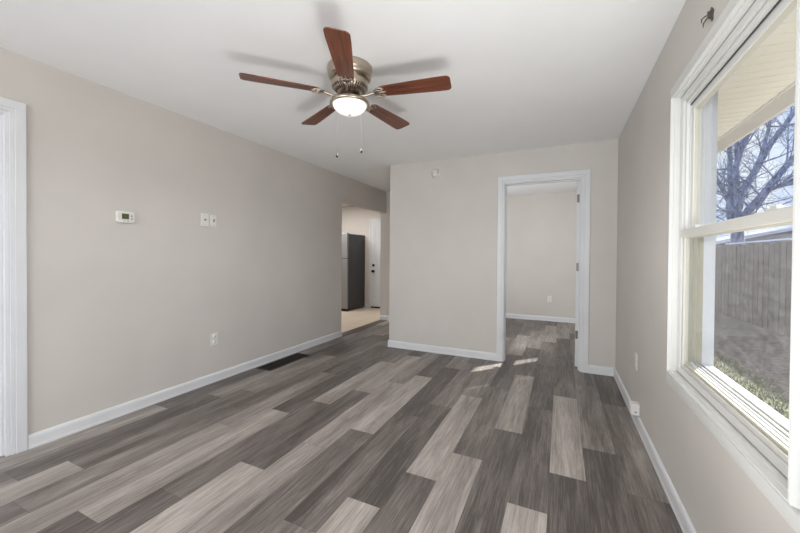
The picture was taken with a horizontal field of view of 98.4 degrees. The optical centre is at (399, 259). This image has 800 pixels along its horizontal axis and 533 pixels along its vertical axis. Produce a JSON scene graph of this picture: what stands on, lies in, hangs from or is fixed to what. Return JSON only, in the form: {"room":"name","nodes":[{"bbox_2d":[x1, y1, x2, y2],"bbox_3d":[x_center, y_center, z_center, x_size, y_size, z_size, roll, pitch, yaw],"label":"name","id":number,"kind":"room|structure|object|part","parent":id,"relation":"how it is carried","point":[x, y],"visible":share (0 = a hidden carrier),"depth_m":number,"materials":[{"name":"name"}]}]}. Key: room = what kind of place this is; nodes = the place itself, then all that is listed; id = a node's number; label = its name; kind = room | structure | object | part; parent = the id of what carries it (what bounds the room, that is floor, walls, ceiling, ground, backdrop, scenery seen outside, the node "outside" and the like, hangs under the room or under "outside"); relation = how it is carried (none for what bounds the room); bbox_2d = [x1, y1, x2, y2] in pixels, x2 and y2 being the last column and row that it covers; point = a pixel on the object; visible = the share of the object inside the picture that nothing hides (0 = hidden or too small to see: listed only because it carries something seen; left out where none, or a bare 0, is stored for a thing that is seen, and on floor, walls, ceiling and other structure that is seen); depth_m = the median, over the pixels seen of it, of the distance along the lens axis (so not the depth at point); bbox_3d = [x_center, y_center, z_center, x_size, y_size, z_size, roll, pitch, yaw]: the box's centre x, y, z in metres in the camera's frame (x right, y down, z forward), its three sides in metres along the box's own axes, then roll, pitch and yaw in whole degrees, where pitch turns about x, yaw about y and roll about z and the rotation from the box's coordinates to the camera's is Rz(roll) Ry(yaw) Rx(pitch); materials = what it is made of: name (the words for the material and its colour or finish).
{"room":"empty living room","nodes":[
{"label":"empty living room","id":0,"kind":"room"},
{"bbox_2d":[0,47,385,434],"bbox_3d":[-1.945,-0.041,3.099,0.120,2.440,10.380,1,1,25],"label":"wall","id":1,"kind":"structure","parent":0,"point":[118,313],"depth_m":2.82,"materials":[{"name":"paint"}]},
{"bbox_2d":[0,97,27,456],"bbox_3d":[-2.572,0.116,1.736,0.136,2.146,0.950,1,1,25],"label":"door frame","id":2,"kind":"structure","parent":1,"relation":"in","point":[13,178],"depth_m":2.09,"materials":[{"name":"white paint"}]},
{"bbox_2d":[115,210,134,222],"bbox_3d":[-2.084,-0.322,2.619,0.027,0.090,0.120,1,1,25],"label":"thermostat","id":3,"kind":"object","parent":1,"relation":"attached to","point":[120,216],"visible":1,"depth_m":2.60,"materials":[{"name":"white plastic"}]},
{"bbox_2d":[28,330,341,449],"bbox_3d":[-2.483,1.145,1.812,0.016,0.088,7.576,1,1,25],"label":"baseboard","id":4,"kind":"structure","parent":1,"relation":"attached to","point":[36,439],"depth_m":2.81,"materials":[{"name":"white paint"}]},
{"bbox_2d":[201,213,208,225],"bbox_3d":[-1.813,-0.370,3.213,0.016,0.120,0.076,1,1,25],"label":"cable plate","id":5,"kind":"object","parent":1,"relation":"attached to","point":[204,216],"visible":1,"depth_m":3.21,"materials":[{"name":"white plastic"}]},
{"bbox_2d":[210,215,215,226],"bbox_3d":[-1.776,-0.367,3.292,0.016,0.112,0.064,1,1,25],"label":"light switch","id":6,"kind":"object","parent":1,"relation":"attached to","point":[212,217],"visible":1,"depth_m":3.28,"materials":[{"name":"white plastic"}]},
{"bbox_2d":[211,332,217,345],"bbox_3d":[-1.783,0.764,3.315,0.009,0.118,0.074,1,1,25],"label":"wall outlet","id":7,"kind":"object","parent":1,"relation":"attached to","point":[214,336],"visible":1,"depth_m":3.31,"materials":[{"name":"white plastic"}]},
{"bbox_2d":[0,318,682,532],"bbox_3d":[-0.295,1.199,2.368,3.615,0.001,10.390,1,1,25],"label":"floor","id":8,"kind":"structure","parent":0,"point":[359,433],"depth_m":2.11,"materials":[{"name":"grey laminate"}]},
{"bbox_2d":[257,353,308,370],"bbox_3d":[-1.327,1.171,3.978,0.200,0.006,0.640,1,1,25],"label":"floor vent","id":9,"kind":"object","parent":8,"relation":"in","point":[289,359],"visible":1,"depth_m":3.94,"materials":[{"name":"black metal"}]},
{"bbox_2d":[342,320,386,335],"bbox_3d":[-0.613,1.166,5.919,0.145,0.026,1.446,1,1,25],"label":"trim","id":10,"kind":"structure","parent":8,"relation":"on","point":[378,321],"depth_m":5.86,"materials":[{"name":"grey wood"}]},
{"bbox_2d":[0,0,685,205],"bbox_3d":[-1.761,-1.309,3.005,7.044,0.100,10.620,1,1,25],"label":"ceiling","id":11,"kind":"structure","parent":0,"point":[523,74],"depth_m":2.16,"materials":[{"name":"paint"}]},
{"bbox_2d":[239,27,450,157],"bbox_3d":[-0.293,-0.949,2.248,1.248,0.582,1.244,1,1,25],"label":"ceiling fan","id":12,"kind":"object","parent":11,"relation":"hanging from","point":[349,75],"visible":1,"depth_m":2.13,"materials":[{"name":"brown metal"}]},
{"bbox_3d":[-0.717,-1.065,2.085,0.460,0.006,0.128,0,11,-21],"label":"blade","id":13,"kind":"part","parent":12,"relation":"part of","materials":[{"name":"brown wood"}]},
{"bbox_3d":[-0.587,-1.069,2.561,0.128,0.006,0.460,-13,9,-38],"label":"blade","id":14,"kind":"part","parent":12,"relation":"part of","materials":[{"name":"brown wood"}]},
{"bbox_3d":[-0.304,-1.059,1.814,0.128,0.006,0.460,11,0,-3],"label":"blade","id":15,"kind":"part","parent":12,"relation":"part of","materials":[{"name":"brown wood"}]},
{"bbox_3d":[-0.325,-0.969,2.234,0.216,0.062,0.216,1,1,25],"label":"lamp shade","id":16,"kind":"part","parent":12,"relation":"part of","materials":[{"name":"white glass"}]},
{"bbox_3d":[-0.093,-1.065,2.584,0.128,0.006,0.460,-11,-6,33],"label":"blade","id":17,"kind":"part","parent":12,"relation":"part of","materials":[{"name":"brown wood"}]},
{"bbox_3d":[0.081,-1.059,2.122,0.460,0.006,0.128,1,-10,15],"label":"blade","id":18,"kind":"part","parent":12,"relation":"part of","materials":[{"name":"brown wood"}]},
{"bbox_2d":[341,307,379,332],"bbox_3d":[-2.147,1.171,6.549,3.209,0.060,4.250,1,1,25],"label":"floor","id":19,"kind":"structure","parent":0,"point":[354,318],"depth_m":6.83,"materials":[{"name":"beige tile"}]},
{"bbox_2d":[341,233,364,310],"bbox_3d":[-1.333,0.271,7.992,0.720,1.722,0.815,1,1,25],"label":"refrigerator","id":20,"kind":"object","parent":19,"relation":"on","point":[353,245],"visible":0.48,"depth_m":7.74,"materials":[{"name":"silver metal"}]},
{"bbox_3d":[-1.471,0.529,7.702,0.719,1.090,0.060,1,1,25],"label":"door","id":21,"kind":"part","parent":20,"relation":"part of","materials":[{"name":"silver metal"}]},
{"bbox_3d":[-1.465,-0.306,7.694,0.719,0.550,0.060,1,1,25],"label":"freezer door","id":22,"kind":"part","parent":20,"relation":"part of","materials":[{"name":"silver metal"}]},
{"bbox_2d":[342,206,380,306],"bbox_3d":[-2.221,-0.079,6.547,3.289,2.440,4.440,1,1,25],"label":"wall","id":23,"kind":"structure","parent":0,"point":[355,220],"depth_m":8.25,"materials":[{"name":"paint"}]},
{"bbox_2d":[369,218,380,307],"bbox_3d":[-0.317,0.087,7.936,0.945,2.105,0.094,1,1,25],"label":"door","id":24,"kind":"structure","parent":23,"relation":"in","point":[374,223],"depth_m":8.09,"materials":[{"name":"white paint"}]},
{"bbox_2d":[380,192,389,315],"bbox_3d":[0.128,-0.061,6.447,1.055,2.440,0.120,1,1,25],"label":"wall","id":25,"kind":"structure","parent":0,"point":[385,217],"depth_m":6.57,"materials":[{"name":"paint"}]},
{"bbox_2d":[389,139,617,367],"bbox_3d":[1.069,-0.030,4.151,2.610,2.440,0.120,1,1,25],"label":"wall","id":26,"kind":"structure","parent":0,"point":[444,229],"depth_m":4.20,"materials":[{"name":"paint"}]},
{"bbox_2d":[431,168,440,178],"bbox_3d":[0.447,-1.085,4.345,0.128,0.128,0.040,1,1,25],"label":"smoke detector","id":27,"kind":"object","parent":26,"relation":"attached to","point":[435,173],"visible":1,"depth_m":4.33,"materials":[{"name":"white plastic"}]},
{"bbox_2d":[380,315,614,376],"bbox_3d":[0.914,1.135,5.086,3.655,0.088,1.701,1,1,25],"label":"baseboard","id":28,"kind":"structure","parent":26,"relation":"attached to","point":[593,369],"depth_m":4.26,"materials":[{"name":"white paint"}]},
{"bbox_2d":[496,169,590,372],"bbox_3d":[1.805,0.117,4.221,1.058,2.154,0.898,1,1,25],"label":"door frame","id":29,"kind":"structure","parent":26,"relation":"in","point":[583,177],"depth_m":3.80,"materials":[{"name":"white paint"}]},
{"bbox_3d":[2.209,0.160,4.111,0.035,2.053,0.775,1,1,40],"label":"panel","id":30,"kind":"part","parent":29,"relation":"part of","materials":[{"name":"white paint"}]},
{"bbox_2d":[506,192,576,317],"bbox_3d":[1.980,-0.054,7.064,3.655,2.440,0.120,1,1,25],"label":"wall","id":31,"kind":"structure","parent":0,"point":[541,228],"depth_m":6.65,"materials":[{"name":"paint"}]},
{"bbox_2d":[506,313,574,322],"bbox_3d":[2.363,1.127,6.819,2.490,0.088,0.016,1,1,25],"label":"baseboard","id":32,"kind":"structure","parent":31,"relation":"attached to","point":[516,316],"depth_m":6.65,"materials":[{"name":"white paint"}]},
{"bbox_2d":[547,296,551,301],"bbox_3d":[2.854,0.753,6.591,0.074,0.118,0.009,1,1,25],"label":"wall outlet","id":33,"kind":"object","parent":31,"relation":"attached to","point":[549,298],"visible":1,"depth_m":6.59,"materials":[{"name":"white plastic"}]},
{"bbox_2d":[615,0,795,532],"bbox_3d":[1.369,-0.001,1.558,0.120,2.440,10.380,1,1,25],"label":"wall","id":34,"kind":"structure","parent":0,"point":[717,496],"depth_m":1.97,"materials":[{"name":"paint"}]},
{"bbox_2d":[629,400,639,415],"bbox_3d":[1.701,1.079,2.508,0.054,0.080,0.074,1,1,25],"label":"phone jack","id":35,"kind":"object","parent":34,"relation":"attached to","point":[634,407],"visible":1,"depth_m":2.48,"materials":[{"name":"white plastic"}]},
{"bbox_2d":[635,352,637,369],"bbox_3d":[1.766,0.763,2.586,0.009,0.118,0.074,1,1,25],"label":"wall outlet","id":36,"kind":"object","parent":34,"relation":"attached to","point":[636,355],"visible":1,"depth_m":2.56,"materials":[{"name":"white plastic"}]},
{"bbox_2d":[614,368,696,532],"bbox_3d":[0.661,1.184,0.228,0.016,0.088,7.355,1,1,25],"label":"baseboard","id":37,"kind":"structure","parent":34,"relation":"attached to","point":[683,519],"depth_m":1.89,"materials":[{"name":"white paint"}]},
{"bbox_2d":[701,7,713,26],"bbox_3d":[1.213,-0.953,1.367,0.021,0.060,0.088,1,1,19],"label":"curtain bracket","id":38,"kind":"object","parent":34,"relation":"attached to","point":[710,14],"visible":1,"depth_m":1.34,"materials":[{"name":"grey metal"}]},
{"bbox_3d":[1.206,-0.953,1.347,0.018,0.060,0.045,1,1,25],"label":"mounting plate","id":39,"kind":"part","parent":38,"relation":"part of","materials":[{"name":"grey metal"}]},
{"bbox_2d":[666,0,799,532],"bbox_3d":[1.231,-0.120,1.260,0.165,1.537,1.185,1,1,25],"label":"window","id":40,"kind":"structure","parent":34,"relation":"in","point":[694,228],"depth_m":1.37,"materials":[{"name":"white plastic"}]},
{"bbox_3d":[1.284,-0.130,1.231,0.044,1.517,1.065,1,1,25],"label":"exterior trim","id":41,"kind":"part","parent":40,"relation":"part of","materials":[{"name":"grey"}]},
{"bbox_3d":[1.240,-0.119,1.256,0.058,1.269,0.919,1,1,25],"label":"frame","id":42,"kind":"part","parent":40,"relation":"part of","materials":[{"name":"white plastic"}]},
{"bbox_3d":[1.201,0.198,1.276,0.030,0.680,0.963,1,1,25],"label":"sash","id":43,"kind":"part","parent":40,"relation":"part of","materials":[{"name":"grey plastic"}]},
{"bbox_3d":[1.256,0.532,1.253,0.096,0.064,0.910,1,1,25],"label":"sill","id":44,"kind":"part","parent":40,"relation":"part of","materials":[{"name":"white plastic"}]},
{"bbox_3d":[1.233,-0.429,1.257,0.030,0.642,0.911,1,1,25],"label":"sash","id":45,"kind":"part","parent":40,"relation":"part of","materials":[{"name":"white plastic"}]},
{"bbox_2d":[717,7,796,139],"bbox_3d":[2.175,-1.101,2.344,0.656,0.014,12.100,1,1,25],"label":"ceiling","id":46,"kind":"structure","parent":0,"point":[771,68],"depth_m":2.08,"materials":[{"name":"white plastic"}]},
{"bbox_2d":[717,82,794,154],"bbox_3d":[2.456,-1.107,2.158,0.034,0.265,12.000,1,1,25],"label":"trim","id":47,"kind":"structure","parent":46,"relation":"attached to","point":[785,99],"depth_m":2.50,"materials":[{"name":"white"}]},
{"label":"outside","id":48,"kind":"structure","parent":0,"visible":0},
{"bbox_2d":[714,311,789,418],"bbox_3d":[40.141,1.961,14.430,59.336,0.300,100.000,1,1,25],"label":"ground","id":49,"kind":"structure","parent":48,"point":[766,353],"depth_m":6.20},
{"bbox_2d":[714,349,788,419],"bbox_3d":[4.849,1.624,5.090,0.654,0.065,6.544,1,1,25],"label":"grass","id":50,"kind":"structure","parent":49,"relation":"on","point":[732,370],"depth_m":4.61,"materials":[{"name":"beige plant"}]},
{"bbox_2d":[715,238,791,337],"bbox_3d":[9.392,0.586,9.474,0.206,2.115,19.235,1,1,25],"label":"wooden fence","id":51,"kind":"object","parent":49,"relation":"on","point":[753,282],"visible":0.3,"depth_m":8.56,"materials":[{"name":"grey wood"}]},
{"bbox_2d":[716,227,792,246],"bbox_3d":[21.997,-0.094,20.616,8.600,3.420,7.860,1,1,25],"label":"garage","id":52,"kind":"structure","parent":49,"relation":"on","point":[783,233],"depth_m":17.82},
{"bbox_2d":[716,106,794,245],"bbox_3d":[14.568,-3.746,12.820,6.023,10.782,7.088,1,1,25],"label":"bare tree","id":53,"kind":"object","parent":49,"relation":"on","point":[735,195],"visible":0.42,"depth_m":12.74,"materials":[{"name":"grey plant"}]}
]}

